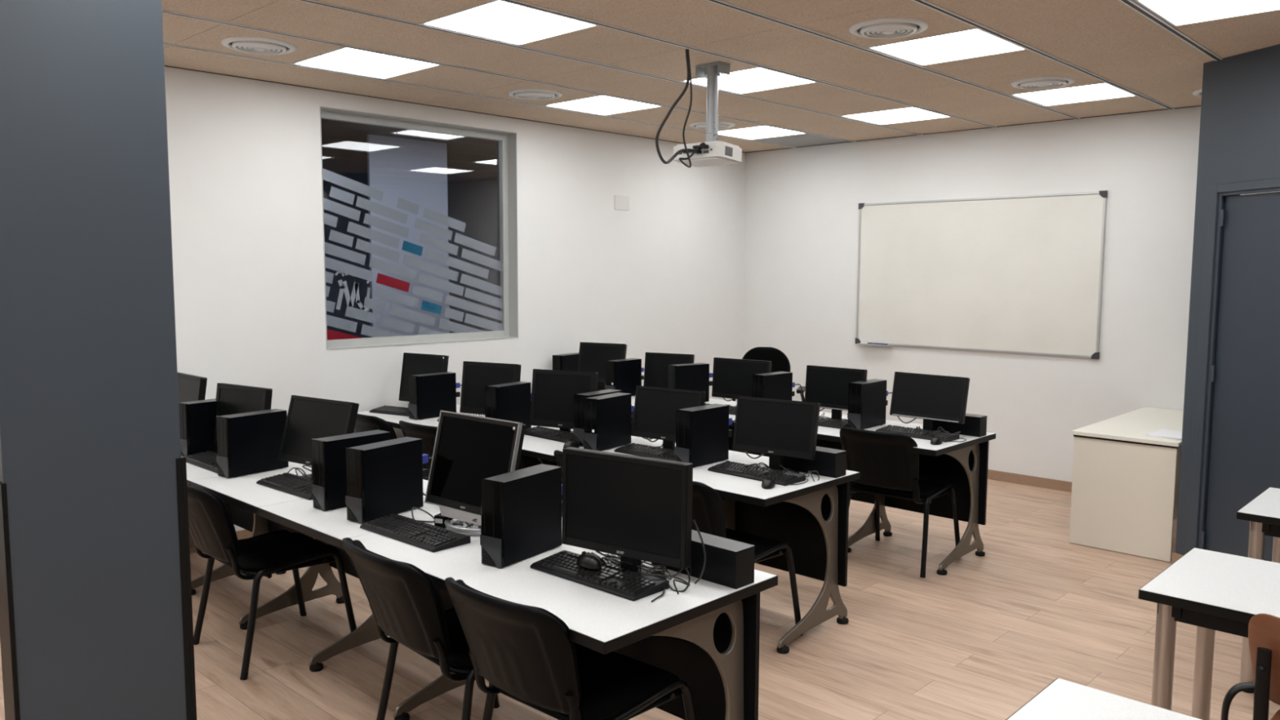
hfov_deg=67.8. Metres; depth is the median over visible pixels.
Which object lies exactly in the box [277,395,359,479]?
monitor
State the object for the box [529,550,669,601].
keyboard
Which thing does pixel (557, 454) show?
chair
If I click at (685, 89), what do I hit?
cable
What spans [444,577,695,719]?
chair
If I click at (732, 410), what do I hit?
keyboard
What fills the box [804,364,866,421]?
monitor
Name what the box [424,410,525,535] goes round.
monitor
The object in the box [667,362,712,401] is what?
computer tower
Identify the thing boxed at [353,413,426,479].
chair
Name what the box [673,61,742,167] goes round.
projector
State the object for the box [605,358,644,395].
computer tower
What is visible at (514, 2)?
trim
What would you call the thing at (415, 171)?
column
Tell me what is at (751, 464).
cable tangle
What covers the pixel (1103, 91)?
recessed light
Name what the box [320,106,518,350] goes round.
window
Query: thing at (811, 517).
computer desk
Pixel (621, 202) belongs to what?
wall plate
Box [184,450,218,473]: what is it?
keyboard
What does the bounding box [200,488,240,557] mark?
backrest cushion
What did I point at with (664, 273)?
wall
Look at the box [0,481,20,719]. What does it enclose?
trim
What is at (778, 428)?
monitor
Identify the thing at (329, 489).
computer tower
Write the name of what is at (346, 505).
grille
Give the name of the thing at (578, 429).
computer tower
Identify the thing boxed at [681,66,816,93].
recessed light
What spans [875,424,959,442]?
keyboard
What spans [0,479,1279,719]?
floor
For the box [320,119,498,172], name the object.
ceiling
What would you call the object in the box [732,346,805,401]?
office chair
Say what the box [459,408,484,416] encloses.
cable tangle
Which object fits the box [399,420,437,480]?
chair
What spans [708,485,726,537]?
backrest cushion
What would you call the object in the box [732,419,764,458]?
cable
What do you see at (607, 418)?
computer tower
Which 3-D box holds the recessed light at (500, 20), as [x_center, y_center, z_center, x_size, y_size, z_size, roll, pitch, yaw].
[-0.609,-1.583,4.465,0.590,0.023,0.590,5,7,43]
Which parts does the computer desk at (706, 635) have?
leg frame, modesty panel, leg frame, box lid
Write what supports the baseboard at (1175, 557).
attached to the wall at (1239, 133)
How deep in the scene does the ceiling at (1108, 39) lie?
5.10 m
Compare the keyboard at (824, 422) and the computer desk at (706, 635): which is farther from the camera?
the keyboard at (824, 422)
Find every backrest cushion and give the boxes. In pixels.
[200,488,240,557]
[352,539,449,649]
[380,417,396,439]
[455,579,581,700]
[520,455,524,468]
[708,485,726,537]
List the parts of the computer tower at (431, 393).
panel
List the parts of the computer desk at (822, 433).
modesty panel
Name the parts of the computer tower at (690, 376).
panel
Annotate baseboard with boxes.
[190,528,252,553]
[987,469,1071,492]
[1171,551,1182,564]
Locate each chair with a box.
[186,485,358,679]
[342,537,499,719]
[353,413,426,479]
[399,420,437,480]
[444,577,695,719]
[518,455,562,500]
[553,449,562,480]
[691,480,803,635]
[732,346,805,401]
[839,426,961,577]
[1221,613,1279,719]
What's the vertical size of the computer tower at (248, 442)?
0.280 m
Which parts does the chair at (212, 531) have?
leg, leg, rail, seat, rail, leg, leg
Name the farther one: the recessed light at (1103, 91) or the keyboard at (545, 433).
the recessed light at (1103, 91)
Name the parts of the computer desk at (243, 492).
leg frame, modesty panel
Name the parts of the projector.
port panel, ceiling plate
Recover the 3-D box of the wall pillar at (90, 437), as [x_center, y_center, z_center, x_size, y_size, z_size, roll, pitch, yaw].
[-1.495,0.026,2.575,0.100,2.839,0.434,5,7,43]
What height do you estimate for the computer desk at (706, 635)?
0.856 m
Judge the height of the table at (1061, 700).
0.740 m
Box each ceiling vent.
[221,36,297,54]
[506,88,562,100]
[688,121,735,129]
[848,17,928,39]
[1010,75,1075,89]
[1192,88,1201,97]
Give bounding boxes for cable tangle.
[287,465,312,478]
[448,517,481,534]
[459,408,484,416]
[586,551,691,594]
[743,462,819,481]
[915,426,960,434]
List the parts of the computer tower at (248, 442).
drive door, panel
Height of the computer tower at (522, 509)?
0.280 m
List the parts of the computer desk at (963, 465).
leg frame, modesty panel, leg frame, box lid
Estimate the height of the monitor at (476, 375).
0.374 m
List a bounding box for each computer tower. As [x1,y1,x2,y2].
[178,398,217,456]
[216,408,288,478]
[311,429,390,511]
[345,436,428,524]
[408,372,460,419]
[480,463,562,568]
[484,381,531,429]
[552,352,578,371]
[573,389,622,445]
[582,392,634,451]
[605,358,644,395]
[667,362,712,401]
[675,403,732,467]
[751,371,795,400]
[847,378,888,429]
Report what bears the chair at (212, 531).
on the floor
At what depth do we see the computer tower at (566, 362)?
7.57 m
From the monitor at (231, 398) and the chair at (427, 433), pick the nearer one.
the monitor at (231, 398)
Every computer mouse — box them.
[563,440,579,448]
[576,551,601,569]
[760,476,775,488]
[929,435,942,444]
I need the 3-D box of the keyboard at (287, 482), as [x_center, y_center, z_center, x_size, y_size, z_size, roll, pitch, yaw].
[-1.484,0.544,4.146,0.452,0.033,0.158,5,7,41]
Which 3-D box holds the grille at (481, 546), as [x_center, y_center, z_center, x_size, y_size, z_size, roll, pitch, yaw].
[-0.494,0.632,3.075,0.048,0.055,0.001,4,6,34]
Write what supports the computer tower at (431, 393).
on the computer desk at (393, 420)
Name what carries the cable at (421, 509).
on the computer desk at (706, 635)
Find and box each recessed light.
[292,46,439,79]
[420,0,598,45]
[544,94,662,115]
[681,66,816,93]
[718,125,807,139]
[840,106,950,124]
[866,27,1027,66]
[1010,82,1136,106]
[1134,0,1279,26]
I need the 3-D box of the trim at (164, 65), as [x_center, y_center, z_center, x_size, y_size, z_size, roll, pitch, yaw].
[-0.670,-1.522,3.932,4.985,0.005,10.130,5,7,43]
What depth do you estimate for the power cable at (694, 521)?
2.83 m
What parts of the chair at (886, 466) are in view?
leg, leg, seat, leg, rail, leg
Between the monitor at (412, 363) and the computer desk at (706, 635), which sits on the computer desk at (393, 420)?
the monitor at (412, 363)
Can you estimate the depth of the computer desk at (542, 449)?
5.17 m
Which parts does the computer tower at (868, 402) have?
panel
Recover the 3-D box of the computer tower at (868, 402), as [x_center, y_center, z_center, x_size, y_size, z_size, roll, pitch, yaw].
[1.409,0.268,5.864,0.090,0.280,0.358,5,7,43]
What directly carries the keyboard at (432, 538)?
on the computer desk at (706, 635)
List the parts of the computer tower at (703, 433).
drive door, panel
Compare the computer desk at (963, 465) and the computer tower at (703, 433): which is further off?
the computer desk at (963, 465)
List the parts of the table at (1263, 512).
leg, leg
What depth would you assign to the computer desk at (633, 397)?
7.01 m
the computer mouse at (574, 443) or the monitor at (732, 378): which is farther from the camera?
the monitor at (732, 378)
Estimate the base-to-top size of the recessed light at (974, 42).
0.023 m
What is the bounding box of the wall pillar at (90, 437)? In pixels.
[0,0,186,719]
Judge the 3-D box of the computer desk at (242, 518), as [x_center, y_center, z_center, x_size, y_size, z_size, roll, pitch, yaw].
[-2.497,0.820,5.296,0.685,0.740,0.760,5,7,43]
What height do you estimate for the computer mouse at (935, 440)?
0.040 m
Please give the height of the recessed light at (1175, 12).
0.023 m
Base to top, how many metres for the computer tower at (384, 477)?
0.280 m
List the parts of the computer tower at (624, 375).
panel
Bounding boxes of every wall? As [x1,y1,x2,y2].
[164,66,746,531]
[322,155,500,337]
[742,106,1279,481]
[1175,44,1279,555]
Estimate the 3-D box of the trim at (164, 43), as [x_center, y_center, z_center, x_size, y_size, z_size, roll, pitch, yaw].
[-2.056,-1.657,5.252,0.034,0.018,10.130,5,7,43]
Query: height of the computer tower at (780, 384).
0.280 m
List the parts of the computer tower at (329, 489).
drive door, panel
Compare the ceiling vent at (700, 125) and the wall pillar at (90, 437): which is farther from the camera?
the ceiling vent at (700, 125)
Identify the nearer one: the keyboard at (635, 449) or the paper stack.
the keyboard at (635, 449)
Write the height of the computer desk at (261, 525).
0.740 m
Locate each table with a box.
[1005,677,1201,719]
[1137,547,1279,719]
[1235,487,1279,693]
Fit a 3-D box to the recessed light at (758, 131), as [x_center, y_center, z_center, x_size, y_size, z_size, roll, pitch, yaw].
[0.983,-1.907,7.958,0.590,0.023,0.590,5,7,43]
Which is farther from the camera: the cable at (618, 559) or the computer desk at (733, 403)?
the computer desk at (733, 403)
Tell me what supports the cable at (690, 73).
hanging from the ceiling at (1108, 39)
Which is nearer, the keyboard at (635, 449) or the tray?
the keyboard at (635, 449)
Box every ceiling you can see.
[161,0,1279,152]
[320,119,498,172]
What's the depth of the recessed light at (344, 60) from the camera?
5.34 m
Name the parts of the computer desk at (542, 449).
leg frame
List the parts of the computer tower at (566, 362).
panel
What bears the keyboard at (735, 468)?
on the computer desk at (811, 517)
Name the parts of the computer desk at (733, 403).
modesty panel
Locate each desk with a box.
[186,461,313,595]
[189,501,253,548]
[190,464,359,629]
[257,479,453,671]
[341,516,777,719]
[357,404,478,479]
[417,414,549,468]
[520,426,646,516]
[551,438,744,498]
[631,395,723,416]
[692,446,860,653]
[706,400,768,457]
[816,411,891,503]
[826,413,995,575]
[1069,407,1183,561]
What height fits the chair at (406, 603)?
0.818 m
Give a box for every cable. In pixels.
[411,506,463,525]
[600,553,620,561]
[651,587,665,602]
[655,48,694,164]
[662,564,690,591]
[679,48,705,168]
[693,519,706,583]
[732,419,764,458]
[780,478,808,484]
[795,383,824,411]
[888,391,916,423]
[942,437,966,442]
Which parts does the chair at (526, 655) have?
leg, seat, rail, leg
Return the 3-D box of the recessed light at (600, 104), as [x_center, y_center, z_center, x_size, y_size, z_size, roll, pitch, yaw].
[-0.255,-1.790,6.670,0.590,0.023,0.590,5,7,43]
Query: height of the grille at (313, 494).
0.055 m
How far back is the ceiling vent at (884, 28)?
4.45 m
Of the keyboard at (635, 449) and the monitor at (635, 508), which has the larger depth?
the keyboard at (635, 449)
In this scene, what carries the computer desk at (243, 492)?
on the floor
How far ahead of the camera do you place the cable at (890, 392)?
5.86 m
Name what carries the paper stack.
on the desk at (1126, 481)
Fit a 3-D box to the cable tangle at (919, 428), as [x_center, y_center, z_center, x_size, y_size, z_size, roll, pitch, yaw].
[1.690,0.409,5.599,0.416,0.052,0.191,5,7,43]
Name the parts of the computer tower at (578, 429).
drive door, panel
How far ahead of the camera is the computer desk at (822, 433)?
6.17 m
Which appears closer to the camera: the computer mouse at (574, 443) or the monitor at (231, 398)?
the monitor at (231, 398)
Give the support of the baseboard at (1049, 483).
attached to the wall at (802, 218)
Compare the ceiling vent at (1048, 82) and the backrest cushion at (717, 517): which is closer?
the backrest cushion at (717, 517)
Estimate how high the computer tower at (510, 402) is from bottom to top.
0.280 m
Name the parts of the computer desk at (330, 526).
leg frame, modesty panel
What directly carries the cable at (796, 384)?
on the computer desk at (822, 433)
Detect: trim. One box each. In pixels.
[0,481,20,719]
[162,9,856,142]
[163,41,795,147]
[164,65,1200,152]
[175,455,196,719]
[297,0,922,135]
[501,0,996,127]
[706,0,1079,119]
[911,0,1174,109]
[1119,0,1222,61]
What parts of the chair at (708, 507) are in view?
seat, rail, leg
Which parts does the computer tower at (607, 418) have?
drive door, panel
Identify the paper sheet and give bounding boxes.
[1146,429,1182,439]
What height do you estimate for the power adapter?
0.045 m
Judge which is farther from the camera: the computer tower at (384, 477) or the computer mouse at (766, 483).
the computer mouse at (766, 483)
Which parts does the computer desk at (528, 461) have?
modesty panel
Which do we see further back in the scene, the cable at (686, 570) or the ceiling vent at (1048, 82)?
the ceiling vent at (1048, 82)
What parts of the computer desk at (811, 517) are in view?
leg frame, modesty panel, leg frame, box lid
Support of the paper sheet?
on the paper stack
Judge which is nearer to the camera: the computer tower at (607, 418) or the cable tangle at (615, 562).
the cable tangle at (615, 562)
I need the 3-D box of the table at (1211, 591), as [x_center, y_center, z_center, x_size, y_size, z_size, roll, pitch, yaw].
[2.074,1.074,2.784,1.000,0.740,0.610,5,7,43]
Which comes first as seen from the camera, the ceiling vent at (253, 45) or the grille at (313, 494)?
the grille at (313, 494)
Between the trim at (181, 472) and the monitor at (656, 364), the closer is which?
the trim at (181, 472)
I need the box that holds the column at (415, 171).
[366,133,449,335]
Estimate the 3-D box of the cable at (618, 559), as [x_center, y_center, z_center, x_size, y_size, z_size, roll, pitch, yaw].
[-0.103,0.641,3.081,0.141,0.050,0.099,5,7,43]
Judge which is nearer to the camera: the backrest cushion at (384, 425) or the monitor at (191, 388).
the monitor at (191, 388)
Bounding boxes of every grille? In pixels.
[217,463,223,476]
[312,493,319,508]
[346,505,355,521]
[480,546,492,565]
[724,146,733,156]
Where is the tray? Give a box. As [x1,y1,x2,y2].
[857,342,889,346]
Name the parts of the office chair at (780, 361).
backrest, armrest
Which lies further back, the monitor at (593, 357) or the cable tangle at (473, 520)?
the monitor at (593, 357)
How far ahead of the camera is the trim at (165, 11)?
5.34 m
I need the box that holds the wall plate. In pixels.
[614,195,629,210]
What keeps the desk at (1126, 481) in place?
on the floor
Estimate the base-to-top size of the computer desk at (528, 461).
0.740 m
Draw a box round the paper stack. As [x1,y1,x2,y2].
[1146,429,1182,439]
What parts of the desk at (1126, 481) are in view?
modesty panel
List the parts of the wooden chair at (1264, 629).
backrest, seat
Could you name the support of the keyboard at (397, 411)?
on the computer desk at (393, 420)
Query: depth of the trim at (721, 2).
4.98 m
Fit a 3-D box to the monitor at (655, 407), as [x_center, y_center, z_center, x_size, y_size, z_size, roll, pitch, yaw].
[0.151,0.318,4.955,0.412,0.343,0.150,4,7,35]
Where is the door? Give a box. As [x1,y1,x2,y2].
[1185,171,1279,561]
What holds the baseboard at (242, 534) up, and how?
attached to the wall at (664, 273)
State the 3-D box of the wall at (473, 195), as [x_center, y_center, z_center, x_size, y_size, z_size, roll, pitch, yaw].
[-2.962,-0.579,7.867,3.215,3.039,7.900,5,7,43]
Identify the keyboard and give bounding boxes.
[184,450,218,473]
[256,472,313,500]
[360,513,470,552]
[368,405,408,416]
[524,426,573,442]
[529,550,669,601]
[613,442,675,461]
[704,403,736,414]
[707,460,805,485]
[817,417,847,428]
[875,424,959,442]
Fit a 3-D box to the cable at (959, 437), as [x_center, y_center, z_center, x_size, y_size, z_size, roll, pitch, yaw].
[1.786,0.449,5.409,0.126,0.004,0.228,2,6,23]
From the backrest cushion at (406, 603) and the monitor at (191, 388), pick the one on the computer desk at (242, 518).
the monitor at (191, 388)
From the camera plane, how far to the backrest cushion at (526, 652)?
2.59 m
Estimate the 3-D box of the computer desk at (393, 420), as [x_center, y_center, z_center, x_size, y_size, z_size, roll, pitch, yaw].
[-1.433,0.720,6.404,0.695,0.740,0.760,5,7,43]
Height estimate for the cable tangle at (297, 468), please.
0.052 m
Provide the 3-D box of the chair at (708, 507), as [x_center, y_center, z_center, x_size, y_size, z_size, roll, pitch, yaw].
[0.330,0.883,4.356,0.554,0.818,0.693,5,7,43]
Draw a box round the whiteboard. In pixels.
[854,190,1107,359]
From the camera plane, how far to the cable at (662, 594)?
2.78 m
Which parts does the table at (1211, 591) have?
leg, leg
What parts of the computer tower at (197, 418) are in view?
panel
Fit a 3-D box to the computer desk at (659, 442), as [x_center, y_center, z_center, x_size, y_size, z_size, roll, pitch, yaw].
[0.041,0.857,5.000,0.695,0.740,0.760,5,7,43]
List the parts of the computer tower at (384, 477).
drive door, panel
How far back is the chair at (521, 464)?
4.97 m
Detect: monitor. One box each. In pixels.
[177,372,207,402]
[213,382,272,445]
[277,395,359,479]
[398,352,448,401]
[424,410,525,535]
[459,360,521,414]
[529,368,598,432]
[561,446,693,579]
[577,342,626,391]
[631,385,706,449]
[643,351,694,388]
[711,357,771,399]
[732,395,820,473]
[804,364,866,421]
[889,371,969,431]
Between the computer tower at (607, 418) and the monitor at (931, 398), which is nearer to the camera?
the computer tower at (607, 418)
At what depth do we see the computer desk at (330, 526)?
3.75 m
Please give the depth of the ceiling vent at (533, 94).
6.16 m
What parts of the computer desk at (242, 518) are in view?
leg frame, modesty panel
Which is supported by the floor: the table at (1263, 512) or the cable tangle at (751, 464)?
the table at (1263, 512)
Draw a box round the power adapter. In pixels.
[434,512,453,528]
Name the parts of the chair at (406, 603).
leg, rail, seat, leg, rail, leg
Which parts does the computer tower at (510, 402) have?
drive door, panel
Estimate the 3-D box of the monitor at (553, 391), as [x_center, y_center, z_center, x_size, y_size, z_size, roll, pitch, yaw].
[-0.433,0.247,5.501,0.419,0.376,0.150,3,6,26]
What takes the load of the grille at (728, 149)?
attached to the projector
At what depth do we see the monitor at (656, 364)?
7.19 m
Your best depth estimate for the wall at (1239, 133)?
5.14 m
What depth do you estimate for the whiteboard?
7.70 m
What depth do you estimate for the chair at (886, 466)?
5.33 m
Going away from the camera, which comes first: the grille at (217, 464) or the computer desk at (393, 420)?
the grille at (217, 464)
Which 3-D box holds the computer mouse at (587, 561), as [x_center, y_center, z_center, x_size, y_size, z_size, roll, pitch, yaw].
[-0.159,0.624,2.982,0.060,0.040,0.108,-4,7,-39]
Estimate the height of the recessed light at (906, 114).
0.023 m
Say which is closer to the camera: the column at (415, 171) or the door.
the door
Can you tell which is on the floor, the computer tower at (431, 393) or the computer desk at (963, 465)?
the computer desk at (963, 465)
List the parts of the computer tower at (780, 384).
panel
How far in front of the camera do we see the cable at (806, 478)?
4.26 m
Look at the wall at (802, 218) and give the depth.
7.58 m
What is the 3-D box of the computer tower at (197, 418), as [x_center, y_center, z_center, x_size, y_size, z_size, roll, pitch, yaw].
[-2.194,0.344,4.926,0.090,0.280,0.358,4,7,37]
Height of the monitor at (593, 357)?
0.383 m
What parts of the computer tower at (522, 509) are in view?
drive door, panel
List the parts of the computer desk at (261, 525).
leg frame, modesty panel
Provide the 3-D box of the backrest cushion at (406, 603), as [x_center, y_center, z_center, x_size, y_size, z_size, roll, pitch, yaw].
[-0.795,0.763,3.073,0.170,0.323,0.444,-5,7,-43]
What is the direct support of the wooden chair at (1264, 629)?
on the floor
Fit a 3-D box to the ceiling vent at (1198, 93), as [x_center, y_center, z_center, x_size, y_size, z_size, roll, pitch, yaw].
[3.709,-1.704,6.037,0.364,0.047,0.364,5,7,43]
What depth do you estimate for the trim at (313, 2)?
5.10 m

